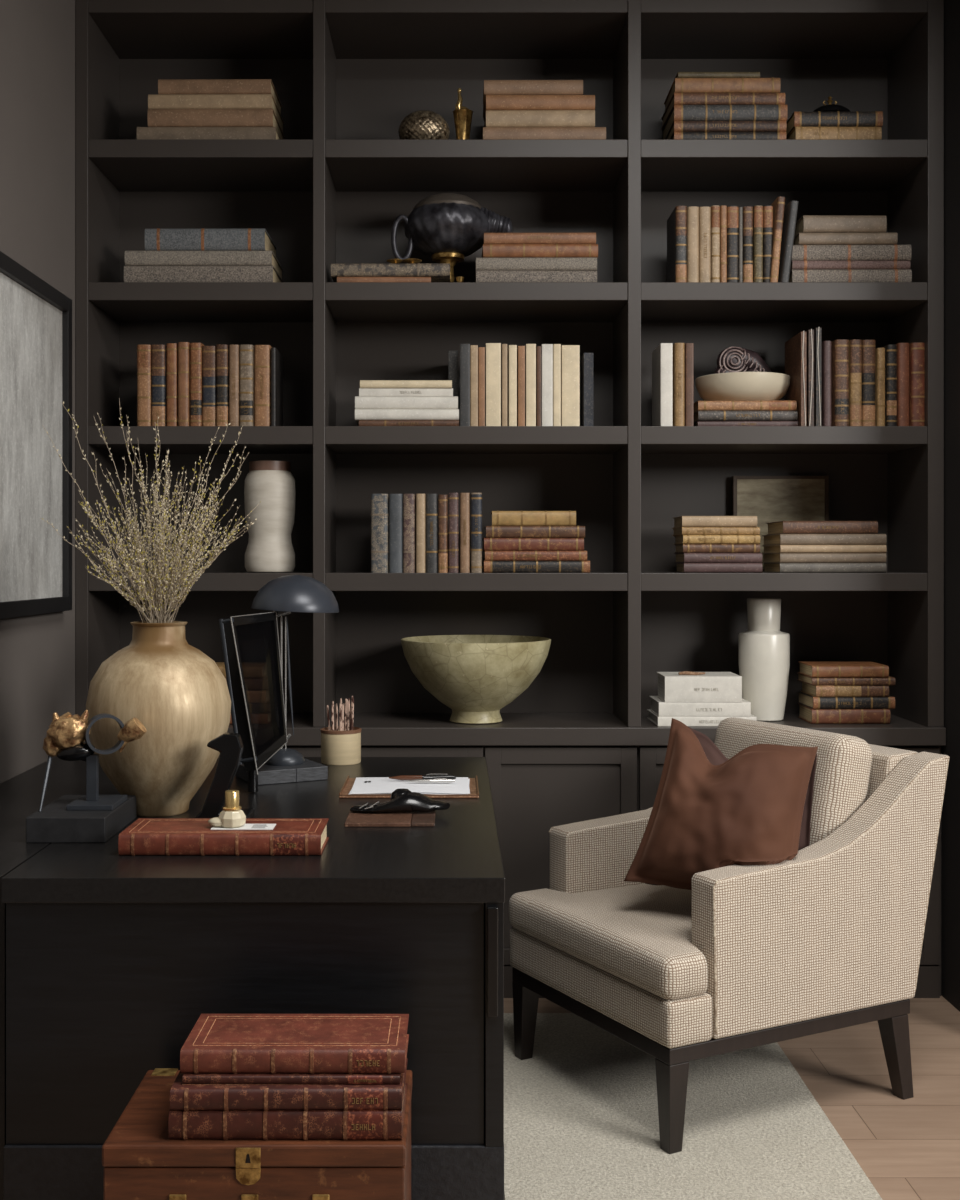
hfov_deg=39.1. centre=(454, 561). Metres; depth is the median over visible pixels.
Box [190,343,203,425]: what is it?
book
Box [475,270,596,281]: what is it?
book
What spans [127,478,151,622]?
branch
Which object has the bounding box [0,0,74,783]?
wall
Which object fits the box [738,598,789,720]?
bottle vase
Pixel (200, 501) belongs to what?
branch
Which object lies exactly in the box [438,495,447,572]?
book
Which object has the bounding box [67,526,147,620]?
branch
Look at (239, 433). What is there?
branch
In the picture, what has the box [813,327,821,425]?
book
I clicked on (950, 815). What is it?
wall
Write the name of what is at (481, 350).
book
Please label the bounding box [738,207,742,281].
book
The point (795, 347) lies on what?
book
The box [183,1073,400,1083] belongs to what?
book
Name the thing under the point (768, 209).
book
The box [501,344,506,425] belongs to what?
book
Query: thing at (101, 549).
branch
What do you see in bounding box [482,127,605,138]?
book
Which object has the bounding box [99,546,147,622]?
branch
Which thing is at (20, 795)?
base cabinet
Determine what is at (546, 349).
book
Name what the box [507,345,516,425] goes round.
book
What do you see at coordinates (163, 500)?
branch
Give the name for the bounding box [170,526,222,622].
branch
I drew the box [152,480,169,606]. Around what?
branch
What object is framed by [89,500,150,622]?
branch
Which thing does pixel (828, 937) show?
armchair
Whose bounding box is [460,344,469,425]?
book
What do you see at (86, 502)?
branch
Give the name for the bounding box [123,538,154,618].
branch
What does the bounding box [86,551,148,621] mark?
branch
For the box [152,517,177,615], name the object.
branch
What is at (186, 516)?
branch
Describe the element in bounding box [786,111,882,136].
book
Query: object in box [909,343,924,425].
book
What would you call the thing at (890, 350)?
book
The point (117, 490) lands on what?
branch
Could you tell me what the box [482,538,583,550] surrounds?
book
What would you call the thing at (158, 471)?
branch
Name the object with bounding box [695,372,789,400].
bowl
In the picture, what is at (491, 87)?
book
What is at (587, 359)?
book
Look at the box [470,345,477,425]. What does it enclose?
book
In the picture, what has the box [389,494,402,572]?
book
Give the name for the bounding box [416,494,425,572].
book
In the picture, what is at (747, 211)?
book
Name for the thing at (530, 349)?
book
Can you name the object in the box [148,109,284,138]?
book
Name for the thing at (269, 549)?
ceramic vase
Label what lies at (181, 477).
branch
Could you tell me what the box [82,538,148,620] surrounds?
branch
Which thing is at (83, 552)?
branch
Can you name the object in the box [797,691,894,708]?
book
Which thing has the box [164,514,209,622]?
branch
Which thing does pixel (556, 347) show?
book
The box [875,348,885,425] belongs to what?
book
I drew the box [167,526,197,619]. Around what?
branch
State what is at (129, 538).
branch
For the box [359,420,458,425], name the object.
book
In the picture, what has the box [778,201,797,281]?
book
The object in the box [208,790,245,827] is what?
bottle
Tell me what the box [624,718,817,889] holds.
velvet cushion
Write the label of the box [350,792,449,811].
sculpture
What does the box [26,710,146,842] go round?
sculpture
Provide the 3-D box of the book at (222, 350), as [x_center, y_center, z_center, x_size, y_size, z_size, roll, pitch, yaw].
[-0.698,-0.528,4.135,0.036,0.246,0.186,0,0,0]
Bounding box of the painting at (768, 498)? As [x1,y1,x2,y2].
[732,476,828,571]
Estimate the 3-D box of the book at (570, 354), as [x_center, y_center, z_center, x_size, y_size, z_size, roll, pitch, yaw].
[0.348,-0.528,4.145,0.054,0.246,0.179,0,0,0]
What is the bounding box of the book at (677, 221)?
[667,206,686,281]
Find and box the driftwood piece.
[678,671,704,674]
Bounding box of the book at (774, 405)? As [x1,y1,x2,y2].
[694,400,796,412]
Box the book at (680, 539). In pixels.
[674,535,759,544]
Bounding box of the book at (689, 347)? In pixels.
[685,343,693,425]
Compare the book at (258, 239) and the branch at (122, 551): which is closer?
the branch at (122, 551)
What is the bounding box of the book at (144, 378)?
[137,345,151,425]
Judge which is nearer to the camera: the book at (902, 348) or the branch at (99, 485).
the branch at (99, 485)
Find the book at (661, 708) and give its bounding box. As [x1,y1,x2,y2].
[649,696,750,716]
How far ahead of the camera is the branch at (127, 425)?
2.94 m
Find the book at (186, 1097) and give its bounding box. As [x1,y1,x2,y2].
[170,1072,404,1110]
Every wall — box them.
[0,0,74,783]
[941,0,959,1011]
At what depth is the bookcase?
4.29 m
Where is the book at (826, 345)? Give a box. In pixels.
[822,341,830,425]
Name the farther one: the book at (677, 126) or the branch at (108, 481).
the book at (677, 126)
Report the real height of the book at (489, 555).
0.032 m
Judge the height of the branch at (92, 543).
0.270 m
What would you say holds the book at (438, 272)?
on the book at (339, 279)
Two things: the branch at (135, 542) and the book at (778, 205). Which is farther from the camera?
the book at (778, 205)
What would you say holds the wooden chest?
on the floor
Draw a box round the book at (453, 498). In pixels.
[448,493,458,572]
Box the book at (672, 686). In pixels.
[657,672,741,701]
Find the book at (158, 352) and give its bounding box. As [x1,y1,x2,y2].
[151,345,165,425]
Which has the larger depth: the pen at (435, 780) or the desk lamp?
the desk lamp
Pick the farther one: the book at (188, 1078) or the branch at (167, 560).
the branch at (167, 560)
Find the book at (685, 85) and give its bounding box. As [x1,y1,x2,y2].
[664,77,779,109]
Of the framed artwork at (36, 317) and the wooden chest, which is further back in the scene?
the framed artwork at (36, 317)
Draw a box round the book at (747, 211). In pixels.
[743,206,752,281]
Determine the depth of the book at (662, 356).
4.06 m
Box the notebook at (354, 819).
[344,806,435,826]
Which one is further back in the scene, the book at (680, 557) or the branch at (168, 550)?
the book at (680, 557)
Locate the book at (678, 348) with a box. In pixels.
[673,343,684,425]
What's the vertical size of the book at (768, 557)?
0.030 m
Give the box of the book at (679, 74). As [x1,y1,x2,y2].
[668,72,759,92]
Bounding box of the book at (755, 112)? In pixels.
[662,104,787,138]
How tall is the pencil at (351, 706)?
0.148 m
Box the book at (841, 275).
[789,269,911,281]
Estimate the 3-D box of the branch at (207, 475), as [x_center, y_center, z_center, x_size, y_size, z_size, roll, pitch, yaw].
[-0.567,-0.039,2.941,0.161,0.525,0.025,0,0,16]
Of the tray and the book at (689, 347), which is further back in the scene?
the book at (689, 347)
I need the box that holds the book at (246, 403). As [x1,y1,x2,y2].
[239,345,253,425]
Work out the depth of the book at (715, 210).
4.04 m
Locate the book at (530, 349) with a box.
[525,344,535,425]
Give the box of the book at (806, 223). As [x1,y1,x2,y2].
[794,215,886,236]
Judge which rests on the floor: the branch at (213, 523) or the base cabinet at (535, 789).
the base cabinet at (535, 789)
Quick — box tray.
[339,776,478,797]
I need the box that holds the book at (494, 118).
[485,110,594,126]
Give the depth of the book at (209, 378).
4.05 m
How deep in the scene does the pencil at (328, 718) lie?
3.71 m
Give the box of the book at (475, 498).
[470,493,481,572]
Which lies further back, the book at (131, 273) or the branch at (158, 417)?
the book at (131, 273)
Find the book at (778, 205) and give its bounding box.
[770,197,784,281]
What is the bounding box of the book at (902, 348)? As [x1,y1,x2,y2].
[895,343,908,425]
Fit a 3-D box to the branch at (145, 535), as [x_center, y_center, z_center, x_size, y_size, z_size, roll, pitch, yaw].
[-0.671,0.079,3.022,0.029,0.288,0.091,0,0,-25]
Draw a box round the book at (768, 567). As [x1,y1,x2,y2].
[763,563,885,572]
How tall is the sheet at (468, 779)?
0.004 m
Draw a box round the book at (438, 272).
[331,263,450,281]
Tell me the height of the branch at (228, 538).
0.321 m
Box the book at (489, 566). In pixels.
[483,561,589,572]
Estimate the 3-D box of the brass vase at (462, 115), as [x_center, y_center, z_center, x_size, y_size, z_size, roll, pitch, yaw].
[0.025,-1.361,4.160,0.064,0.201,0.064,0,0,0]
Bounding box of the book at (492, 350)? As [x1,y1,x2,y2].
[485,343,500,425]
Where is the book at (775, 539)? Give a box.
[762,534,886,545]
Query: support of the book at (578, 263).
on the book at (481, 275)
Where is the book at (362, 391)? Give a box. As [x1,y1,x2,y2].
[359,388,452,395]
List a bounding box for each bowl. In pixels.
[401,635,550,723]
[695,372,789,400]
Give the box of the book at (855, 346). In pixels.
[849,340,861,425]
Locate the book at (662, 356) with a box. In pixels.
[652,343,672,425]
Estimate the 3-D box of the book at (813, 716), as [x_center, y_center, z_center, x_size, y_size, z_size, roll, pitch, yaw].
[1.201,0.468,4.176,0.236,0.047,0.179,0,0,1]
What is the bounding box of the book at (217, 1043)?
[180,1014,408,1073]
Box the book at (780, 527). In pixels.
[766,521,877,534]
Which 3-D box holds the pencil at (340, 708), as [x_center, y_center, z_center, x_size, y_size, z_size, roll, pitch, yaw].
[-0.311,0.464,3.676,0.006,0.157,0.008,0,0,19]
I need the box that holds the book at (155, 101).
[148,94,283,131]
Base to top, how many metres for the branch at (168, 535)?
0.294 m
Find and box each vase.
[86,621,230,816]
[244,461,295,572]
[453,88,472,138]
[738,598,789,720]
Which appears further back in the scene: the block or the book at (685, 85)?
the book at (685, 85)
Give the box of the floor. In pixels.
[504,995,959,1199]
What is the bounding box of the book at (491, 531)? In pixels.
[484,526,584,537]
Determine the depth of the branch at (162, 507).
2.90 m
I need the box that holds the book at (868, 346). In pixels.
[862,340,875,425]
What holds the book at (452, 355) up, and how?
on the bookcase
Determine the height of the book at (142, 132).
0.048 m
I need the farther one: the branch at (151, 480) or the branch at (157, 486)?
the branch at (151, 480)
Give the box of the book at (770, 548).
[762,545,886,552]
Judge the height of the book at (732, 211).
0.234 m
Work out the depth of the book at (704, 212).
4.05 m
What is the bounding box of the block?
[235,758,327,784]
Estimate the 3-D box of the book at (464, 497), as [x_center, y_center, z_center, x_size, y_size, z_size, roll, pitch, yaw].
[0.030,-0.088,4.139,0.030,0.240,0.182,0,0,0]
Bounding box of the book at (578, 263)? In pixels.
[475,257,596,273]
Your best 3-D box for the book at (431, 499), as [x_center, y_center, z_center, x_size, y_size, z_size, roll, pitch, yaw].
[-0.070,-0.086,4.133,0.036,0.237,0.180,0,0,0]
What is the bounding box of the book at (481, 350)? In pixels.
[478,347,484,425]
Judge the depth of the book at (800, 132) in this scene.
4.05 m
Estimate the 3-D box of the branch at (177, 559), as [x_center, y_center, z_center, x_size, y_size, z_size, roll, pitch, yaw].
[-0.616,0.076,2.933,0.103,0.295,0.030,0,0,32]
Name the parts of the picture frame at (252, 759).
rail, foot post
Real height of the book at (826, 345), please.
0.258 m
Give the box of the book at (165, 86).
[158,79,281,113]
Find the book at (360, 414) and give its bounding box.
[355,409,458,425]
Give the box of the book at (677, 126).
[665,120,786,138]
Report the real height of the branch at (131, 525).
0.309 m
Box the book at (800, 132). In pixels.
[786,126,881,138]
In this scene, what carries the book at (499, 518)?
on the book at (491, 531)
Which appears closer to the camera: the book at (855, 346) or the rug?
the rug
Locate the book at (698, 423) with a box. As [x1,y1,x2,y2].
[694,421,797,425]
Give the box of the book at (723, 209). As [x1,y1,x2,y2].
[720,206,726,281]
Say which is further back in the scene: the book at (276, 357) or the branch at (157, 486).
the book at (276, 357)
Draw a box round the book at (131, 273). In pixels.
[124,266,282,281]
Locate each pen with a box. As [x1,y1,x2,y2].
[389,774,455,779]
[406,778,454,782]
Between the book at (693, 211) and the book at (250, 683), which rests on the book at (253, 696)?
the book at (250, 683)
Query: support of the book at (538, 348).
on the bookcase
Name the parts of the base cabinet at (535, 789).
door, door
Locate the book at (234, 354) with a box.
[229,345,239,425]
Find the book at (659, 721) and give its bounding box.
[647,709,756,725]
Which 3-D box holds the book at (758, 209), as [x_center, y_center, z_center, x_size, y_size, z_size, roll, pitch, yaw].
[0.910,-0.951,4.131,0.029,0.234,0.178,0,0,0]
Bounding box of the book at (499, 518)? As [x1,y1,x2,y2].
[491,511,575,525]
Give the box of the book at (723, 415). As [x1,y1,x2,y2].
[694,410,797,422]
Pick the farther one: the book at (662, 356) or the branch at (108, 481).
the book at (662, 356)
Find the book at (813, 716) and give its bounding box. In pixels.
[798,703,889,723]
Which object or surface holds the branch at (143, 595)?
in the vase at (179, 694)
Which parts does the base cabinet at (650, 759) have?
door, door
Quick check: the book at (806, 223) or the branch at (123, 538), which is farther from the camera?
the book at (806, 223)
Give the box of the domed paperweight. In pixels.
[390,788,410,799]
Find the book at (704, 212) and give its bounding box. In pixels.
[699,207,710,281]
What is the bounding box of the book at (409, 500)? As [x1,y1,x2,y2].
[403,494,415,572]
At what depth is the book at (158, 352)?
4.04 m
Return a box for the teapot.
[391,193,511,281]
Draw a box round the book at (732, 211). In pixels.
[727,206,738,281]
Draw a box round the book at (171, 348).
[166,343,177,425]
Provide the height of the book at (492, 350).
0.252 m
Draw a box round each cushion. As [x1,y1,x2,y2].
[509,884,707,999]
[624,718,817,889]
[714,717,871,844]
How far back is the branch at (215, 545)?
2.96 m
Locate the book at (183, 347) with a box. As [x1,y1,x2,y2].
[178,342,189,425]
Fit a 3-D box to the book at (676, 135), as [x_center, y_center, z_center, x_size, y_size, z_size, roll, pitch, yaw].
[0.826,-1.276,4.175,0.336,0.035,0.252,0,0,0]
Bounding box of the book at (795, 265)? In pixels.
[790,260,909,270]
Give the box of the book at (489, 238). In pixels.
[483,233,595,243]
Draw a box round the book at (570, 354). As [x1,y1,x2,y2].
[561,345,579,425]
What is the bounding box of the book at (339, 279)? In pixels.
[337,277,430,281]
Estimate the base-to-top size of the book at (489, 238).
0.034 m
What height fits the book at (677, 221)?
0.234 m
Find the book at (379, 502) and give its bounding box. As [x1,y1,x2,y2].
[371,494,388,572]
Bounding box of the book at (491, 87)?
[483,80,582,117]
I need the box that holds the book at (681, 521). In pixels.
[673,516,756,527]
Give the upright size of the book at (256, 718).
0.035 m
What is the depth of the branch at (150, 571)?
3.00 m
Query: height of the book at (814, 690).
0.037 m
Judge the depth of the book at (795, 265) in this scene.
4.05 m
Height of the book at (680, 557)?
0.030 m
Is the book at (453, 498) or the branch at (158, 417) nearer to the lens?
the branch at (158, 417)
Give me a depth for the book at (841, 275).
4.05 m
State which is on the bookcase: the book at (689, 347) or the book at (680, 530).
the book at (689, 347)
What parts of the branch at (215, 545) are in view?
stem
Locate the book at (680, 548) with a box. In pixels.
[674,544,759,552]
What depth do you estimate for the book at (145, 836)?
2.52 m
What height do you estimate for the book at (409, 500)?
0.237 m
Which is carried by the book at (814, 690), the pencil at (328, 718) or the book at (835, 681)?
the book at (835, 681)
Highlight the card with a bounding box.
[211,824,275,829]
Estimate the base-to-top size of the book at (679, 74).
0.018 m
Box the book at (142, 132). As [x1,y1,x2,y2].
[137,127,280,138]
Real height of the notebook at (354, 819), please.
0.008 m
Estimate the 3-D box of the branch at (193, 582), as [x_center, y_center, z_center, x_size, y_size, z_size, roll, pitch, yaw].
[-0.540,0.052,2.892,0.265,0.343,0.020,0,0,33]
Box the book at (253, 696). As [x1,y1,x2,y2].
[246,690,269,703]
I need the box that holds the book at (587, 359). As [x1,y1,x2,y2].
[580,353,593,425]
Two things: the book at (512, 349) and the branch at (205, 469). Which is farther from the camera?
the book at (512, 349)
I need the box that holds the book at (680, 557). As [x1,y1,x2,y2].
[674,553,761,562]
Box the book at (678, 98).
[661,92,784,129]
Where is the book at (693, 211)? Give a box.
[687,206,698,281]
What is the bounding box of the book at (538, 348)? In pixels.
[536,346,540,425]
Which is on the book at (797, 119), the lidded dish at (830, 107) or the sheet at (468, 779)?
the lidded dish at (830, 107)
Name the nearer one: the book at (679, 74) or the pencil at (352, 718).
the pencil at (352, 718)
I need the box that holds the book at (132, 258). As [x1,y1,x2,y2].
[125,251,282,278]
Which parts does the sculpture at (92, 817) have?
prop rod, post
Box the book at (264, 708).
[248,701,270,713]
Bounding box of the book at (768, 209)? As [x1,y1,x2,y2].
[763,205,772,281]
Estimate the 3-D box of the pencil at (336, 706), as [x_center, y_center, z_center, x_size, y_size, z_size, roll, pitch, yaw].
[-0.323,0.468,3.693,0.007,0.149,0.006,0,0,-45]
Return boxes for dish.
[386,259,402,263]
[403,258,421,262]
[813,96,850,111]
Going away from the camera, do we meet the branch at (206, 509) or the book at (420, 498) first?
the branch at (206, 509)
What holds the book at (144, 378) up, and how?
on the bookcase
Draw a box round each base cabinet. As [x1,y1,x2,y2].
[0,753,120,1199]
[219,746,320,756]
[361,746,636,997]
[637,746,940,997]
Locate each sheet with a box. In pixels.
[349,779,469,793]
[350,777,469,793]
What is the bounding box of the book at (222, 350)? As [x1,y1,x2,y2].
[216,344,228,425]
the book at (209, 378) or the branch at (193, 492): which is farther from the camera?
the book at (209, 378)
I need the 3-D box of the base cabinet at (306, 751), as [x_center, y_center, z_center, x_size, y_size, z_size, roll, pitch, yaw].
[-0.747,0.923,4.218,0.762,0.754,0.396,0,0,0]
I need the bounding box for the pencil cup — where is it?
[320,726,361,764]
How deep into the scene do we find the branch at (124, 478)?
3.02 m
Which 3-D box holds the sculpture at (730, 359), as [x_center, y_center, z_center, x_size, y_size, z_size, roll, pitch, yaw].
[0.899,-0.590,4.194,0.198,0.156,0.086,0,0,2]
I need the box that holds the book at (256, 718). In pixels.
[229,713,271,724]
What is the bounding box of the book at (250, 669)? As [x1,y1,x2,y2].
[215,662,267,677]
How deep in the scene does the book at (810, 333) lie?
4.04 m
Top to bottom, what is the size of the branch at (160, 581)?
0.338 m
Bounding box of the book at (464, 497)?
[460,493,469,572]
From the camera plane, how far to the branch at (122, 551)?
2.88 m
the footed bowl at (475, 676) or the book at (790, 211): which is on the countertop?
the footed bowl at (475, 676)
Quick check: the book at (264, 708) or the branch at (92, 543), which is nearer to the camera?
the branch at (92, 543)
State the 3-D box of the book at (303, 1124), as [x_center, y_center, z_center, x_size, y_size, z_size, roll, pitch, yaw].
[-0.253,0.842,2.120,0.348,0.046,0.219,0,0,0]
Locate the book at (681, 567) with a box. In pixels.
[675,563,761,572]
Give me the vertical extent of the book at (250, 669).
0.038 m
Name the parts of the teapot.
ring handle, lid, spout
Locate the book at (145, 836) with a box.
[118,818,328,855]
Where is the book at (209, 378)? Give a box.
[202,346,216,425]
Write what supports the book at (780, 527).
on the book at (775, 539)
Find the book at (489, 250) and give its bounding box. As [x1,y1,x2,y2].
[482,244,597,257]
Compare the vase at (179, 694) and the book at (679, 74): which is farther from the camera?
the book at (679, 74)
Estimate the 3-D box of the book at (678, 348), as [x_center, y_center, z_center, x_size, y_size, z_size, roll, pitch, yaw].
[0.675,-0.531,4.143,0.030,0.252,0.191,0,0,0]
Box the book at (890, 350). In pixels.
[882,345,896,425]
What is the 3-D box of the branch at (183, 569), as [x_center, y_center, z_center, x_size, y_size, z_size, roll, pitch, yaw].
[-0.574,0.054,2.895,0.156,0.338,0.042,0,0,39]
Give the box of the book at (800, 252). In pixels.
[791,245,910,260]
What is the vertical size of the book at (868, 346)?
0.261 m
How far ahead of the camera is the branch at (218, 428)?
3.00 m
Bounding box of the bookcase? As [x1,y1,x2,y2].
[75,0,943,726]
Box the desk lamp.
[252,575,338,765]
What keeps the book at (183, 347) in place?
on the bookcase
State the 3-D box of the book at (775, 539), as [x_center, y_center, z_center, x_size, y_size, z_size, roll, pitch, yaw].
[1.135,-0.068,4.168,0.318,0.033,0.237,0,0,0]
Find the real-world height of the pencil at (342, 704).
0.154 m
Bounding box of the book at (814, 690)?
[801,682,888,696]
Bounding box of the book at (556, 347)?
[553,344,560,425]
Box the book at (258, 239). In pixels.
[145,228,276,255]
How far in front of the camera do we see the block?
3.38 m
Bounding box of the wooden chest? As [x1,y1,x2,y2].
[102,1068,411,1199]
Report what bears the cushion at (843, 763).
on the armchair
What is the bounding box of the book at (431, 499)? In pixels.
[426,494,437,572]
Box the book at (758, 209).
[753,205,762,281]
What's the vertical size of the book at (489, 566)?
0.038 m
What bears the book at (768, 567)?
on the bookcase
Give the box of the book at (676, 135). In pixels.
[671,132,785,138]
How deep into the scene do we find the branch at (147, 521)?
2.96 m
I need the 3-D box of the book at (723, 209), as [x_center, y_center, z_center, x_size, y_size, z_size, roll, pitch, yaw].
[0.806,-0.951,4.132,0.021,0.234,0.176,0,0,0]
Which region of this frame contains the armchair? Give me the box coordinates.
[509,717,949,1153]
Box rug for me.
[504,1013,881,1199]
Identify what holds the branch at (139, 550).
in the vase at (179, 694)
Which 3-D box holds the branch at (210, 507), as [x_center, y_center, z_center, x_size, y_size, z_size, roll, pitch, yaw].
[-0.584,0.024,2.945,0.164,0.399,0.024,0,0,12]
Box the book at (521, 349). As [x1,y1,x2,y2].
[517,346,524,425]
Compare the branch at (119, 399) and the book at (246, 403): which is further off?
the book at (246, 403)
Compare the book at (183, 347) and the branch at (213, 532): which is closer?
the branch at (213, 532)
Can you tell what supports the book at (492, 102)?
on the book at (494, 118)
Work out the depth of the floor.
3.28 m
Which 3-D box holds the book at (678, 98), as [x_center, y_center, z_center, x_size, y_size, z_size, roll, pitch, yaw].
[0.824,-1.392,4.172,0.333,0.038,0.249,0,0,-1]
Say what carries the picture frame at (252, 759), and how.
on the desk
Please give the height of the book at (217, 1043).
0.038 m
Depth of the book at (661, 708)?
4.03 m
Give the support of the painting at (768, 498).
on the bookcase
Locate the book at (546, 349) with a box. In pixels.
[541,344,552,425]
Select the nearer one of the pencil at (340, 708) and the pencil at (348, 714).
the pencil at (340, 708)
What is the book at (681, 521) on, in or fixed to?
on the book at (680, 530)
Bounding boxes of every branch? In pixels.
[42,425,142,622]
[42,519,149,622]
[61,401,145,622]
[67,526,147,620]
[76,519,158,615]
[79,490,154,622]
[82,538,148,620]
[85,566,154,619]
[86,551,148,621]
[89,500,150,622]
[92,543,155,619]
[94,413,150,593]
[96,502,157,619]
[99,485,153,622]
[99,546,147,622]
[99,549,140,605]
[100,463,158,614]
[102,497,138,569]
[106,522,159,621]
[108,471,155,613]
[108,520,148,615]
[113,543,158,616]
[118,525,152,609]
[119,399,148,622]
[121,508,158,622]
[122,486,152,592]
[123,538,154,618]
[124,478,152,610]
[126,495,151,609]
[127,425,160,592]
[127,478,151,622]
[131,492,146,619]
[133,448,163,611]
[133,512,152,622]
[136,453,161,615]
[143,522,156,619]
[144,459,160,612]
[144,501,164,614]
[145,535,159,610]
[151,461,171,617]
[151,480,164,601]
[151,498,175,618]
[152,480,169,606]
[152,486,167,562]
[152,509,174,618]
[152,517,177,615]
[153,417,165,616]
[153,467,186,617]
[154,482,167,597]
[154,492,193,613]
[155,471,178,607]
[155,477,181,605]
[155,530,187,622]
[155,535,169,622]
[157,450,169,622]
[157,482,220,622]
[159,521,229,622]
[160,545,215,615]
[161,424,229,622]
[161,428,218,617]
[162,462,195,615]
[162,506,248,622]
[162,519,256,619]
[163,457,206,621]
[163,505,202,604]
[164,494,180,619]
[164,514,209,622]
[165,509,209,622]
[165,516,191,610]
[166,447,248,606]
[166,469,206,618]
[166,518,219,622]
[166,540,213,612]
[167,517,240,616]
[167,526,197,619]
[168,477,221,610]
[168,500,261,621]
[168,516,251,622]
[169,488,219,608]
[169,489,206,597]
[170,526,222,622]
[171,425,242,620]
[171,501,217,622]
[172,497,235,622]
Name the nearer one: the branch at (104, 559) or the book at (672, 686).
the branch at (104, 559)
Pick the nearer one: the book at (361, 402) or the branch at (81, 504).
the branch at (81, 504)
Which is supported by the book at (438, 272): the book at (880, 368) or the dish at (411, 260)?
the dish at (411, 260)
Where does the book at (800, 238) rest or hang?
on the book at (800, 252)
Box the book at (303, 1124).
[168,1058,407,1139]
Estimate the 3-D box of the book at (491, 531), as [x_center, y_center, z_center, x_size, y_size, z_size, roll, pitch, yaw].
[0.242,-0.091,4.159,0.297,0.038,0.223,0,0,0]
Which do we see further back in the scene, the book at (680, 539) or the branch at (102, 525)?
the book at (680, 539)
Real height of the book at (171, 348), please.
0.250 m
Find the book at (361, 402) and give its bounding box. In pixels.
[355,396,457,408]
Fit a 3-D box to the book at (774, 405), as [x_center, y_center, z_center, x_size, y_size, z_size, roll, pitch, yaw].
[0.881,-0.472,4.173,0.296,0.032,0.222,0,0,0]
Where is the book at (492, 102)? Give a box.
[484,95,594,126]
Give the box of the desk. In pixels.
[1,757,504,1199]
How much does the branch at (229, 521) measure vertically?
0.318 m
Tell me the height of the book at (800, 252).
0.049 m
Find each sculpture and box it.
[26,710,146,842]
[195,732,254,817]
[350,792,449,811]
[714,346,770,373]
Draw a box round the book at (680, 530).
[672,527,759,535]
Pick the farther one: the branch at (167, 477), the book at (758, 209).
the book at (758, 209)
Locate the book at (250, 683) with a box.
[226,675,268,690]
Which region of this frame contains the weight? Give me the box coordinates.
[456,277,463,281]
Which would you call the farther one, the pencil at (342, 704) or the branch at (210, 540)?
the pencil at (342, 704)
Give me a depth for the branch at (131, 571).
2.90 m
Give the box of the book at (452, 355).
[448,351,457,395]
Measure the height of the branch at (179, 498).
0.435 m
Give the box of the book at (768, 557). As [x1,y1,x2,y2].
[762,553,885,562]
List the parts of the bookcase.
panel, rail, shelf, shelf, shelf, shelf, rail, shelf, shelf, shelf, shelf, rail, shelf, shelf, shelf, shelf, panel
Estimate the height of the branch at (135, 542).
0.559 m
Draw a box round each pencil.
[327,705,329,729]
[331,705,333,730]
[336,706,337,730]
[339,703,341,730]
[342,704,343,730]
[345,699,346,730]
[347,698,349,730]
[349,706,351,729]
[351,698,353,729]
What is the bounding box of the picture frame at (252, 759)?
[219,612,286,791]
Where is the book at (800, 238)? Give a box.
[793,233,897,244]
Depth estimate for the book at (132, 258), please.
4.05 m
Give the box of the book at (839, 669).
[798,661,888,677]
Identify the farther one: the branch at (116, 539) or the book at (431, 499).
the book at (431, 499)
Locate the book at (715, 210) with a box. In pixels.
[711,205,719,281]
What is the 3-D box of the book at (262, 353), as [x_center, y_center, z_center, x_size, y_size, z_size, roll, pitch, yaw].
[-0.579,-0.528,4.142,0.050,0.246,0.186,0,0,0]
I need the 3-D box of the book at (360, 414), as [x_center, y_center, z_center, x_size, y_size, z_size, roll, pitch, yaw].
[-0.145,-0.443,4.165,0.312,0.033,0.233,0,0,0]
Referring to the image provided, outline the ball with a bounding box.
[398,110,449,138]
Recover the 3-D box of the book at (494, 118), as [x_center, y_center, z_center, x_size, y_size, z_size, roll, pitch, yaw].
[0.258,-1.333,4.174,0.327,0.051,0.244,0,0,1]
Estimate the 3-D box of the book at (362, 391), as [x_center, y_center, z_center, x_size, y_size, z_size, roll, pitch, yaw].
[-0.148,-0.510,4.160,0.282,0.024,0.206,0,0,0]
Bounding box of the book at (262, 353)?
[254,345,271,425]
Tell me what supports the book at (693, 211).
on the bookcase
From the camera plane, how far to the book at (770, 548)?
4.05 m
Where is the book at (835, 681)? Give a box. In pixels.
[797,673,894,685]
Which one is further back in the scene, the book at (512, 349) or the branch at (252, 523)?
the book at (512, 349)
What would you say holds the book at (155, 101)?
on the book at (156, 117)
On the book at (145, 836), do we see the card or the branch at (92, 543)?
the card
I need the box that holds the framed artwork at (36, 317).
[0,251,71,618]
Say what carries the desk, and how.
on the floor
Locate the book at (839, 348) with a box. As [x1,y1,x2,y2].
[831,340,848,425]
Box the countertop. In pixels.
[83,713,945,745]
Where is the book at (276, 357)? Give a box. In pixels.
[271,348,282,425]
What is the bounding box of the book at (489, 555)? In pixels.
[484,551,586,560]
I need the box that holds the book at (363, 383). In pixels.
[360,380,451,387]
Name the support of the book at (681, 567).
on the bookcase
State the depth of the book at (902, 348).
4.05 m
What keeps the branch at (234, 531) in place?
in the vase at (179, 694)

